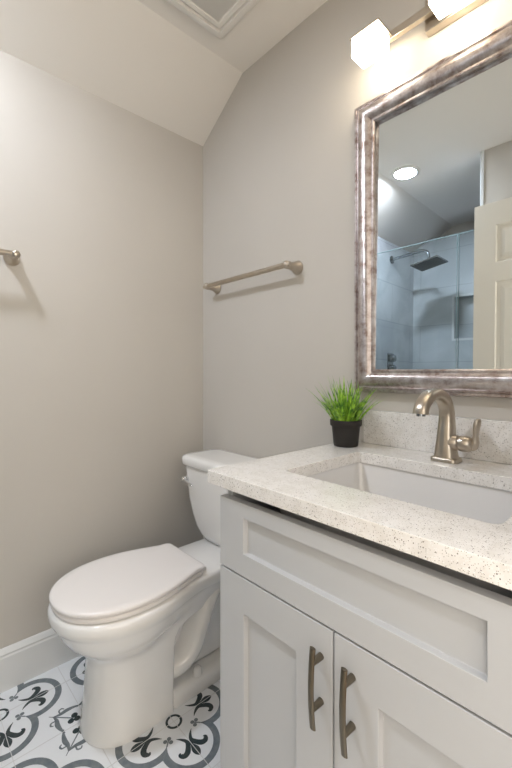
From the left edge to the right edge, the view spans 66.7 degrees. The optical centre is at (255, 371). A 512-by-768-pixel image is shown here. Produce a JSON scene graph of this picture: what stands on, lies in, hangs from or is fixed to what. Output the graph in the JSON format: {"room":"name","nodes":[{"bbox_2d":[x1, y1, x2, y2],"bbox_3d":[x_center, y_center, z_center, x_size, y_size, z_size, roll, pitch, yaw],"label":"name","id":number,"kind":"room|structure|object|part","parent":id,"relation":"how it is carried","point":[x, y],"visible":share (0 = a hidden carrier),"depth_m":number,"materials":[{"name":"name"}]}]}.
{"room":"bathroom","nodes":[
{"label":"bathroom","id":0,"kind":"room"},
{"bbox_2d":[0,50,202,648],"bbox_3d":[-1.173,-0.013,1.096,2.410,2.186,0.100,0,0,-43],"label":"wall","id":1,"kind":"structure","parent":0,"point":[101,203],"depth_m":1.50,"materials":[{"name":"beige paint"}]},
{"bbox_2d":[0,249,20,265],"bbox_3d":[-0.981,-0.388,1.155,0.504,0.051,0.075,0,0,-43],"label":"towel bar","id":2,"kind":"object","parent":1,"relation":"attached to","point":[12,258],"visible":1,"depth_m":1.29,"materials":[{"name":"silver metal"}]},
{"bbox_2d":[0,628,79,693],"bbox_3d":[-0.735,1.010,1.425,1.320,0.141,0.014,0,0,-43],"label":"baseboard","id":3,"kind":"structure","parent":1,"relation":"attached to","point":[21,661],"depth_m":1.37,"materials":[{"name":"white paint"}]},
{"bbox_2d":[0,655,219,767],"bbox_3d":[-0.566,1.080,0.593,2.418,0.001,1.816,0,0,-43],"label":"floor","id":4,"kind":"structure","parent":0,"point":[40,716],"depth_m":1.16,"materials":[{"name":"white tile"}]},
{"bbox_2d":[47,449,258,748],"bbox_3d":[-0.295,0.715,1.351,0.769,0.730,0.486,0,0,-43],"label":"toilet","id":5,"kind":"object","parent":4,"relation":"on","point":[145,622],"visible":0.8,"depth_m":1.19,"materials":[{"name":"white ceramic"}]},
{"bbox_3d":[-0.411,0.673,1.243,0.440,0.014,0.341,0,0,-43],"label":"seat","id":6,"kind":"part","parent":5,"relation":"part of","materials":[{"name":"white plastic"}]},
{"bbox_3d":[-0.411,0.655,1.244,0.445,0.017,0.345,0,0,-43],"label":"lid","id":7,"kind":"part","parent":5,"relation":"part of","materials":[{"name":"white plastic"}]},
{"bbox_3d":[-0.300,0.881,1.347,0.757,0.398,0.368,0,0,-43],"label":"bowl","id":8,"kind":"part","parent":5,"relation":"part of","materials":[{"name":"white ceramic"}]},
{"bbox_3d":[-0.295,0.446,1.610,0.030,0.027,0.027,0,0,-43],"label":"flush lever","id":9,"kind":"part","parent":5,"relation":"part of","materials":[{"name":"silver metal"}]},
{"bbox_3d":[-0.280,0.451,1.575,0.013,0.019,0.073,0,0,-43],"label":"flush arm","id":10,"kind":"part","parent":5,"relation":"part of","materials":[{"name":"silver metal"}]},
{"bbox_3d":[-0.089,0.537,1.542,0.189,0.290,0.452,0,0,-43],"label":"tank","id":11,"kind":"part","parent":5,"relation":"part of","materials":[{"name":"white ceramic"}]},
{"bbox_3d":[-0.090,0.370,1.542,0.209,0.042,0.486,0,0,-43],"label":"tank lid","id":12,"kind":"part","parent":5,"relation":"part of","materials":[{"name":"white ceramic"}]},
{"bbox_2d":[220,490,511,767],"bbox_3d":[0.322,0.666,0.821,0.589,0.828,0.610,0,0,-43],"label":"vanity cabinet","id":13,"kind":"object","parent":4,"relation":"on","point":[337,651],"visible":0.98,"depth_m":0.62,"materials":[{"name":"grey paint"}]},
{"bbox_3d":[0.030,0.699,0.761,0.020,0.538,0.303,0,0,-43],"label":"door","id":14,"kind":"part","parent":13,"relation":"part of","materials":[{"name":"grey paint"}]},
{"bbox_3d":[0.092,0.526,0.643,0.011,0.134,0.012,0,0,-43],"label":"handle","id":15,"kind":"part","parent":13,"relation":"part of","materials":[{"name":"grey metal"}]},
{"bbox_3d":[0.101,0.559,0.651,0.025,0.012,0.012,0,0,-43],"label":"handle post","id":16,"kind":"part","parent":13,"relation":"part of","materials":[{"name":"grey metal"}]},
{"bbox_3d":[0.101,0.483,0.651,0.025,0.012,0.012,0,0,-43],"label":"handle post","id":17,"kind":"part","parent":13,"relation":"part of","materials":[{"name":"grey metal"}]},
{"bbox_3d":[0.134,0.526,0.598,0.011,0.134,0.012,0,0,-43],"label":"handle","id":18,"kind":"part","parent":13,"relation":"part of","materials":[{"name":"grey metal"}]},
{"bbox_3d":[0.143,0.559,0.606,0.025,0.012,0.012,0,0,-43],"label":"handle post","id":19,"kind":"part","parent":13,"relation":"part of","materials":[{"name":"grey metal"}]},
{"bbox_3d":[0.143,0.483,0.606,0.025,0.012,0.012,0,0,-43],"label":"handle post","id":20,"kind":"part","parent":13,"relation":"part of","materials":[{"name":"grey metal"}]},
{"bbox_2d":[207,441,511,590],"bbox_3d":[0.327,0.236,0.826,0.572,0.029,0.672,0,0,-43],"label":"countertop","id":21,"kind":"structure","parent":13,"relation":"on","point":[481,550],"depth_m":0.67,"materials":[{"name":"white stone"}]},
{"bbox_2d":[307,375,380,447],"bbox_3d":[0.251,0.115,1.164,0.206,0.212,0.244,0,0,-15],"label":"potted grass","id":22,"kind":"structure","parent":21,"relation":"on","point":[345,422],"depth_m":1.13,"materials":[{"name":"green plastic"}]},
{"bbox_2d":[330,419,361,447],"bbox_3d":[0.268,0.182,1.162,0.094,0.078,0.094,0,0,-43],"label":"pot","id":23,"kind":"object","parent":22,"relation":"attached to","point":[345,432],"depth_m":1.13,"materials":[{"name":"black plastic"}]},
{"bbox_2d":[279,463,511,597],"bbox_3d":[0.318,0.333,0.817,0.346,0.161,0.468,0,0,-43],"label":"sink","id":24,"kind":"object","parent":21,"relation":"in","point":[481,503],"visible":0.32,"depth_m":0.90,"materials":[{"name":"white ceramic"}]},
{"bbox_2d":[413,388,481,463],"bbox_3d":[0.441,0.131,0.903,0.180,0.182,0.110,0,0,-43],"label":"faucet","id":25,"kind":"object","parent":21,"relation":"on","point":[447,446],"visible":1,"depth_m":0.94,"materials":[{"name":"silver metal"}]},
{"bbox_3d":[0.424,0.126,0.920,0.178,0.173,0.055,0,0,-43],"label":"spout","id":26,"kind":"part","parent":25,"relation":"part of","materials":[{"name":"silver metal"}]},
{"bbox_3d":[0.472,0.216,0.964,0.052,0.011,0.062,0,0,-43],"label":"plate","id":27,"kind":"part","parent":25,"relation":"part of","materials":[{"name":"silver metal"}]},
{"bbox_3d":[0.517,0.150,0.916,0.027,0.076,0.024,0,0,-43],"label":"lever","id":28,"kind":"part","parent":25,"relation":"part of","materials":[{"name":"silver metal"}]},
{"bbox_3d":[0.239,0.699,0.536,0.020,0.538,0.304,0,0,-43],"label":"door","id":29,"kind":"part","parent":13,"relation":"part of","materials":[{"name":"grey paint"}]},
{"bbox_2d":[0,0,326,145],"bbox_3d":[-0.579,-1.199,0.529,2.310,0.355,1.740,0,0,-43],"label":"ceiling","id":30,"kind":"structure","parent":0,"point":[149,59],"depth_m":1.45,"materials":[{"name":"white paint"}]},
{"bbox_2d":[166,0,259,38],"bbox_3d":[-0.141,-1.262,1.236,0.336,0.028,0.336,0,0,-43],"label":"exhaust fan","id":31,"kind":"object","parent":30,"relation":"attached to","point":[218,17],"visible":1,"depth_m":1.35,"materials":[{"name":"white plastic"}]},
{"bbox_2d":[191,0,237,21],"bbox_3d":[-0.141,-1.254,1.236,0.225,0.001,0.223,0,0,-43],"label":"grille","id":32,"kind":"object","parent":31,"relation":"attached to","point":[212,10],"depth_m":1.34,"materials":[{"name":"white"}]},
{"bbox_2d":[203,0,511,538],"bbox_3d":[0.304,-0.148,1.348,0.100,2.456,1.740,0,0,-43],"label":"wall","id":33,"kind":"structure","parent":0,"point":[279,155],"depth_m":1.45,"materials":[{"name":"beige paint"}]},
{"bbox_2d":[203,261,302,293],"bbox_3d":[-0.038,-0.382,1.588,0.075,0.051,0.537,0,0,-43],"label":"towel bar","id":34,"kind":"object","parent":33,"relation":"attached to","point":[296,267],"visible":1,"depth_m":1.50,"materials":[{"name":"silver metal"}]},
{"bbox_3d":[-0.203,-0.382,1.766,0.075,0.051,0.051,0,0,-43],"label":"post","id":35,"kind":"part","parent":34,"relation":"part of","materials":[{"name":"silver metal"}]},
{"bbox_3d":[0.127,-0.382,1.410,0.075,0.051,0.051,0,0,-43],"label":"post","id":36,"kind":"part","parent":34,"relation":"part of","materials":[{"name":"silver metal"}]},
{"bbox_2d":[349,0,487,68],"bbox_3d":[0.497,-0.967,0.967,0.133,0.136,0.532,0,0,-43],"label":"vanity light","id":37,"kind":"object","parent":33,"relation":"attached to","point":[371,43],"visible":1,"depth_m":1.06,"materials":[{"name":"white glass"}]},
{"bbox_3d":[0.325,-0.925,1.108,0.064,0.052,0.084,0,0,-43],"label":"lamp shade","id":38,"kind":"part","parent":37,"relation":"part of","materials":[{"name":"white glass"}]},
{"bbox_3d":[0.474,-0.925,0.947,0.064,0.052,0.084,0,0,-43],"label":"lamp shade","id":39,"kind":"part","parent":37,"relation":"part of","materials":[{"name":"white glass"}]},
{"bbox_2d":[355,20,511,397],"bbox_3d":[0.524,-0.383,1.009,0.036,0.894,0.615,0,0,-43],"label":"framed mirror","id":40,"kind":"object","parent":33,"relation":"attached to","point":[433,150],"visible":0.96,"depth_m":1.05,"materials":[{"name":"silver metal"}]},
{"bbox_2d":[364,409,511,464],"bbox_3d":[0.551,0.171,0.994,0.018,0.102,0.614,0,0,-43],"label":"backsplash","id":41,"kind":"structure","parent":33,"relation":"attached to","point":[404,430],"depth_m":1.07,"materials":[{"name":"white stone"}]}
]}

